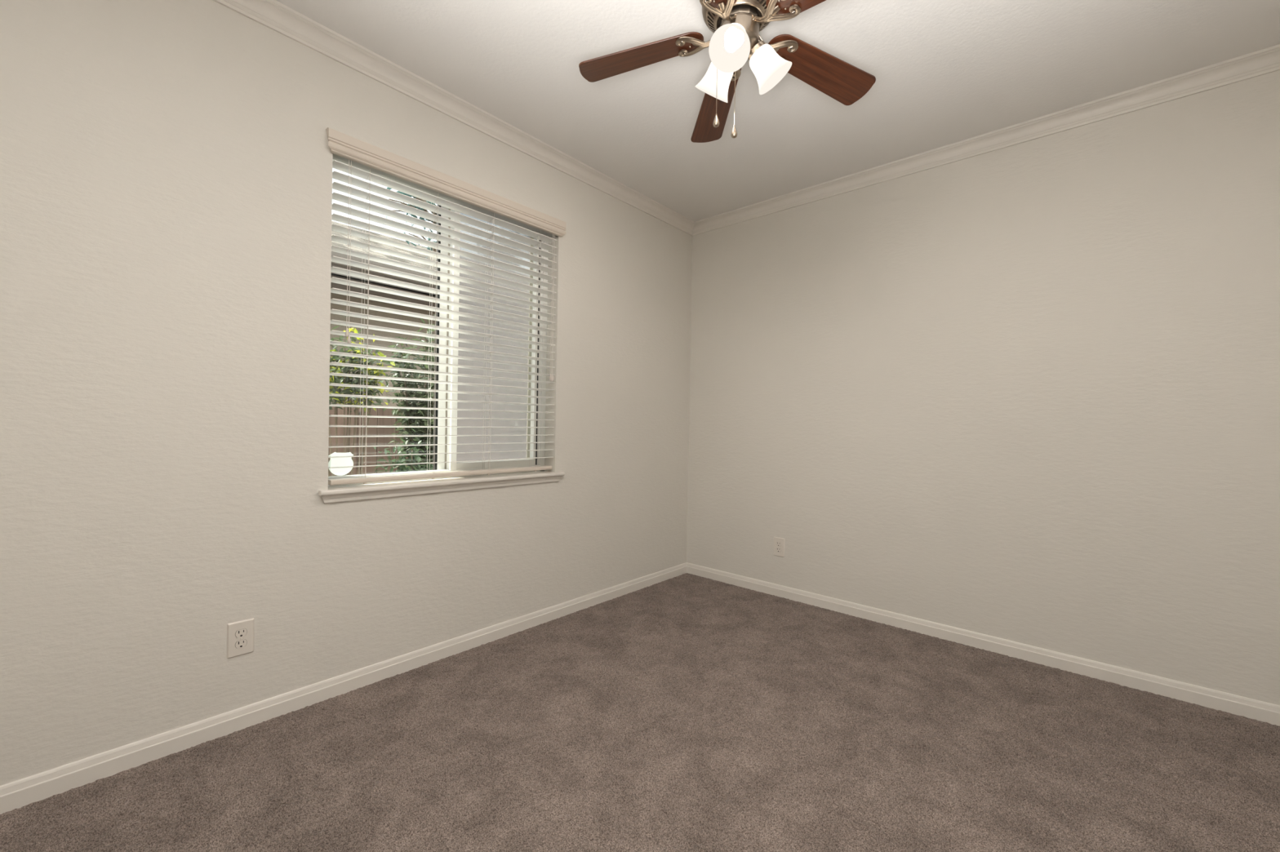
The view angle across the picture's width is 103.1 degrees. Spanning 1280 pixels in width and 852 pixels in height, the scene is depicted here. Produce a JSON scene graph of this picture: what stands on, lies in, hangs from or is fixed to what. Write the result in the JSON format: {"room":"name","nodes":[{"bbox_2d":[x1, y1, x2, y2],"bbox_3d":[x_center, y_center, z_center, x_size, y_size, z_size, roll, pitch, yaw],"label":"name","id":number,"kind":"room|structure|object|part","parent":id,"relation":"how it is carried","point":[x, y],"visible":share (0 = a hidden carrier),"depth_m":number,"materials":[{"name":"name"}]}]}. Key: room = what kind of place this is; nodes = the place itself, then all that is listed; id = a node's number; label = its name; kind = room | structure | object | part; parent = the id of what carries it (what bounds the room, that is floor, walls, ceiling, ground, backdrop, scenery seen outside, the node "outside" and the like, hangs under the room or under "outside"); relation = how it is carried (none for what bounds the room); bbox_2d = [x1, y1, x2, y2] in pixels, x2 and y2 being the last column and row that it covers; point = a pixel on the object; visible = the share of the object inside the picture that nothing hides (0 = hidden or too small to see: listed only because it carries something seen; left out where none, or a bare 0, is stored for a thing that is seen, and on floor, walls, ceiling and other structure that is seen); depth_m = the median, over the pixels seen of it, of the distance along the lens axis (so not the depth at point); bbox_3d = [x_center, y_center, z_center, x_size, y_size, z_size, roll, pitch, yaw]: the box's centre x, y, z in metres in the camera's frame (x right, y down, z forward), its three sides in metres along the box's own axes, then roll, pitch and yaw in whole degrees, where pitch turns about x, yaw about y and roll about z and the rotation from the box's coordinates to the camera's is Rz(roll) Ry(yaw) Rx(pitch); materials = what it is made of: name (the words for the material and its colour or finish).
{"room":"empty bedroom","nodes":[
{"label":"empty bedroom","id":0,"kind":"room"},
{"bbox_2d":[0,0,692,786],"bbox_3d":[-0.842,-0.181,2.366,0.170,2.600,3.640,1,0,42],"label":"wall","id":1,"kind":"structure","parent":0,"point":[166,166],"depth_m":1.65,"materials":[{"name":"white paint"}]},
{"bbox_2d":[226,617,254,658],"bbox_3d":[-1.335,0.710,1.699,0.007,0.115,0.072,1,0,41],"label":"electrical outlet","id":2,"kind":"object","parent":1,"relation":"attached to","point":[240,634],"visible":1,"depth_m":1.70,"materials":[{"name":"white plastic"}]},
{"bbox_2d":[235,639,247,648],"bbox_3d":[-1.333,0.728,1.698,0.001,0.025,0.033,1,0,42],"label":"receptacle","id":3,"kind":"object","parent":2,"relation":"attached to","point":[239,643],"depth_m":1.70,"materials":[{"name":"white plastic"}]},
{"bbox_2d":[235,628,247,637],"bbox_3d":[-1.332,0.692,1.697,0.002,0.025,0.033,1,0,42],"label":"receptacle","id":4,"kind":"object","parent":2,"relation":"attached to","point":[239,633],"depth_m":1.70,"materials":[{"name":"white plastic"}]},
{"bbox_2d":[0,562,686,814],"bbox_3d":[-0.794,0.988,2.312,0.012,0.073,3.400,1,0,42],"label":"baseboard","id":5,"kind":"structure","parent":1,"relation":"attached to","point":[17,794],"depth_m":1.75,"materials":[{"name":"white paint"}]},
{"bbox_2d":[318,159,564,503],"bbox_3d":[-0.835,-0.391,2.330,0.181,1.364,1.144,1,0,42],"label":"window","id":6,"kind":"structure","parent":1,"relation":"in","point":[353,492],"depth_m":2.50,"materials":[{"name":"white plastic"}]},
{"bbox_2d":[328,452,353,475],"bbox_3d":[-1.203,0.152,2.044,0.001,0.096,0.094,1,0,42],"label":"window sticker","id":7,"kind":"object","parent":6,"relation":"attached to","point":[345,461],"visible":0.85,"depth_m":2.04,"materials":[{"name":"white paper"}]},
{"bbox_2d":[325,127,566,485],"bbox_3d":[-0.807,-0.427,2.301,0.092,1.316,1.123,1,0,42],"label":"blind","id":8,"kind":"object","parent":6,"relation":"attached to","point":[345,148],"visible":0.94,"depth_m":2.21,"materials":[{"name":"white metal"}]},
{"bbox_3d":[-1.105,-0.690,1.930,0.002,0.686,0.010,1,0,42],"label":"tilt cord","id":9,"kind":"part","parent":8,"relation":"part of","materials":[{"name":"white fabric"}]},
{"bbox_3d":[-1.085,-0.406,2.010,0.063,1.234,0.012,1,0,42],"label":"ladder cord","id":10,"kind":"part","parent":8,"relation":"part of","materials":[{"name":"white fabric"}]},
{"bbox_3d":[-0.900,-0.404,2.218,0.063,1.234,0.012,1,0,42],"label":"ladder cord","id":11,"kind":"part","parent":8,"relation":"part of","materials":[{"name":"white fabric"}]},
{"bbox_3d":[-0.830,0.217,2.313,0.049,0.018,1.048,1,0,42],"label":"rail","id":12,"kind":"part","parent":8,"relation":"part of","materials":[{"name":"beige plastic"}]},
{"bbox_3d":[-0.720,-0.402,2.423,0.063,1.234,0.012,1,0,42],"label":"ladder cord","id":13,"kind":"part","parent":8,"relation":"part of","materials":[{"name":"white fabric"}]},
{"bbox_3d":[-0.539,-0.400,2.626,0.063,1.234,0.012,1,0,42],"label":"ladder cord","id":14,"kind":"part","parent":8,"relation":"part of","materials":[{"name":"white fabric"}]},
{"bbox_3d":[-0.458,-0.646,2.663,0.002,0.760,0.017,1,0,42],"label":"lift cord","id":15,"kind":"part","parent":8,"relation":"part of","materials":[{"name":"white fabric"}]},
{"bbox_3d":[-0.742,-0.417,2.560,0.008,1.250,0.509,1,0,42],"label":"screen frame","id":16,"kind":"part","parent":6,"relation":"part of","materials":[{"name":"beige plastic"}]},
{"bbox_3d":[-0.716,-0.417,2.534,0.039,1.250,0.486,1,0,42],"label":"sliding sash","id":17,"kind":"part","parent":6,"relation":"part of","materials":[{"name":"white plastic"}]},
{"bbox_2d":[213,0,694,235],"bbox_3d":[-0.736,-1.385,2.284,0.054,0.068,3.400,1,0,42],"label":"crown molding","id":18,"kind":"structure","parent":1,"relation":"attached to","point":[273,15],"depth_m":2.12,"materials":[{"name":"white paint"}]},
{"bbox_2d":[0,573,1279,851],"bbox_3d":[0.323,1.046,1.322,3.000,0.012,3.400,1,0,42],"label":"floor","id":19,"kind":"structure","parent":0,"point":[684,713],"depth_m":1.58,"materials":[{"name":"carpet"}]},
{"bbox_2d":[275,0,1279,222],"bbox_3d":[0.367,-1.423,1.308,3.000,0.060,3.400,1,0,42],"label":"ceiling","id":20,"kind":"structure","parent":0,"point":[945,72],"depth_m":1.97,"materials":[{"name":"white paint"}]},
{"bbox_2d":[578,0,875,142],"bbox_3d":[0.315,-1.169,1.575,1.002,0.453,1.005,1,0,42],"label":"ceiling fan","id":21,"kind":"object","parent":20,"relation":"hanging from","point":[735,25],"visible":1,"depth_m":1.65,"materials":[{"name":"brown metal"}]},
{"bbox_3d":[0.003,-1.219,1.676,0.417,0.006,0.131,-7,9,14],"label":"blade","id":22,"kind":"part","parent":21,"relation":"part of","materials":[{"name":"brown wood"}]},
{"bbox_3d":[0.257,-1.147,1.675,0.122,0.098,0.122,1,38,-36],"label":"lamp shade","id":23,"kind":"part","parent":21,"relation":"part of","materials":[{"name":"white glass"}]},
{"bbox_3d":[0.240,-0.965,1.603,0.021,0.041,0.021,1,0,42],"label":"pull knob","id":24,"kind":"part","parent":21,"relation":"part of","materials":[{"name":"silver metal"}]},
{"bbox_3d":[0.288,-1.215,1.919,0.131,0.006,0.418,-9,-6,-6],"label":"blade","id":25,"kind":"part","parent":21,"relation":"part of","materials":[{"name":"brown wood"}]},
{"bbox_3d":[0.247,-1.105,1.602,0.013,0.244,0.004,1,0,0],"label":"pull chain","id":26,"kind":"part","parent":21,"relation":"part of","materials":[{"name":"silver metal"}]},
{"bbox_3d":[0.145,-1.214,1.330,0.131,0.006,0.417,13,14,30],"label":"blade","id":27,"kind":"part","parent":21,"relation":"part of","materials":[{"name":"brown wood"}]},
{"bbox_3d":[0.275,-1.145,1.518,0.122,0.098,0.122,1,-38,24],"label":"lamp shade","id":28,"kind":"part","parent":21,"relation":"part of","materials":[{"name":"white glass"}]},
{"bbox_3d":[0.276,-1.149,1.521,0.041,0.066,0.041,1,-38,24],"label":"light bulb","id":29,"kind":"part","parent":21,"relation":"part of","materials":[{"name":"white glass"}]},
{"bbox_3d":[0.309,-0.965,1.664,0.021,0.041,0.021,1,0,42],"label":"pull knob","id":30,"kind":"part","parent":21,"relation":"part of","materials":[{"name":"silver metal"}]},
{"bbox_2d":[724,26,744,48],"bbox_3d":[0.294,-1.204,1.560,0.062,0.062,0.062,1,-38,24],"label":"bulb","id":31,"kind":"object","parent":21,"relation":"attached to","point":[730,31],"depth_m":1.55,"materials":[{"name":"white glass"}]},
{"bbox_3d":[0.311,-1.105,1.663,0.004,0.243,0.007,1,0,0],"label":"pull chain","id":32,"kind":"part","parent":21,"relation":"part of","materials":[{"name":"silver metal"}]},
{"bbox_2d":[747,40,765,59],"bbox_3d":[0.357,-1.203,1.607,0.062,0.062,0.062,-37,4,-5],"label":"socket","id":33,"kind":"object","parent":21,"relation":"attached to","point":[757,47],"depth_m":1.58,"materials":[{"name":"silver metal"}]},
{"bbox_3d":[0.402,-1.144,1.612,0.122,0.098,0.122,-37,4,-5],"label":"lamp shade","id":34,"kind":"part","parent":21,"relation":"part of","materials":[{"name":"white glass"}]},
{"bbox_3d":[0.519,-1.208,1.358,0.131,0.006,0.418,14,-1,-41],"label":"blade","id":35,"kind":"part","parent":21,"relation":"part of","materials":[{"name":"brown wood"}]},
{"bbox_3d":[0.607,-1.208,1.723,0.418,0.006,0.131,9,-13,-22],"label":"blade","id":36,"kind":"part","parent":21,"relation":"part of","materials":[{"name":"brown wood"}]},
{"bbox_2d":[686,70,1279,705],"bbox_3d":[1.511,-0.140,2.633,3.000,2.600,0.120,1,0,42],"label":"wall","id":37,"kind":"structure","parent":0,"point":[1028,393],"depth_m":2.30,"materials":[{"name":"white paint"}]},
{"bbox_2d":[773,537,784,557],"bbox_3d":[0.853,0.744,3.122,0.072,0.115,0.007,1,0,42],"label":"electrical outlet","id":38,"kind":"object","parent":37,"relation":"attached to","point":[779,543],"visible":1,"depth_m":3.12,"materials":[{"name":"white plastic"}]},
{"bbox_2d":[686,562,1279,726],"bbox_3d":[1.446,1.026,2.590,3.000,0.073,0.012,1,0,42],"label":"baseboard","id":39,"kind":"structure","parent":37,"relation":"attached to","point":[1251,708],"depth_m":2.30,"materials":[{"name":"white paint"}]},
{"bbox_2d":[693,44,1279,235],"bbox_3d":[1.475,-1.347,2.560,3.000,0.068,0.054,1,0,42],"label":"crown molding","id":40,"kind":"structure","parent":37,"relation":"attached to","point":[1267,60],"depth_m":2.30,"materials":[{"name":"white paint"}]},
{"label":"outside","id":41,"kind":"structure","parent":0,"visible":0},
{"bbox_3d":[-4.236,1.428,7.626,11.830,0.100,28.000,1,0,42],"label":"ground","id":42,"kind":"structure","parent":41,"visible":0},
{"bbox_2d":[328,315,397,486],"bbox_3d":[-1.888,0.367,3.160,0.518,2.160,0.687,1,0,42],"label":"leafy shrub","id":43,"kind":"object","parent":42,"relation":"on","point":[346,370],"visible":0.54,"depth_m":3.21,"materials":[{"name":"green plant"}]},
{"bbox_3d":[-1.861,0.401,3.189,0.237,2.091,0.385,1,0,42],"label":"stem","id":44,"kind":"part","parent":43,"relation":"part of","materials":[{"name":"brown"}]},
{"bbox_2d":[328,220,435,406],"bbox_3d":[-4.841,-0.957,8.185,7.900,4.640,24.800,1,0,42],"label":"house","id":45,"kind":"structure","parent":42,"relation":"on","point":[333,295],"depth_m":5.46,"materials":[{"name":"paint"}]},
{"bbox_2d":[372,428,433,482],"bbox_3d":[-1.386,0.736,3.043,0.460,1.442,0.530,1,0,42],"label":"leafy shrub","id":46,"kind":"object","parent":42,"relation":"on","point":[402,468],"visible":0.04,"depth_m":3.07,"materials":[{"name":"green plant"}]},
{"bbox_3d":[-1.398,0.790,3.046,0.211,1.333,0.318,1,0,42],"label":"stem","id":47,"kind":"part","parent":46,"relation":"part of","materials":[{"name":"green plant"}]},
{"bbox_2d":[384,187,436,258],"bbox_3d":[-2.001,-0.565,4.621,0.515,4.002,0.638,1,0,42],"label":"tree","id":48,"kind":"object","parent":42,"relation":"on","point":[389,188],"visible":0.19,"depth_m":4.57,"materials":[{"name":"green plant"}]},
{"bbox_2d":[382,315,439,479],"bbox_3d":[-1.636,0.281,3.838,0.555,2.332,0.630,1,0,-27],"label":"leafy shrub","id":49,"kind":"object","parent":42,"relation":"on","point":[401,384],"visible":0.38,"depth_m":3.73,"materials":[{"name":"green plant"}]},
{"bbox_3d":[-1.632,0.339,3.863,0.383,2.216,0.340,1,0,9],"label":"stem","id":50,"kind":"part","parent":49,"relation":"part of","materials":[{"name":"green plant"}]},
{"bbox_2d":[328,406,506,485],"bbox_3d":[-1.552,0.648,4.653,0.154,1.591,7.096,1,0,42],"label":"fence","id":51,"kind":"object","parent":42,"relation":"on","point":[375,441],"visible":0.02,"depth_m":3.93,"materials":[{"name":"wood"}]}
]}

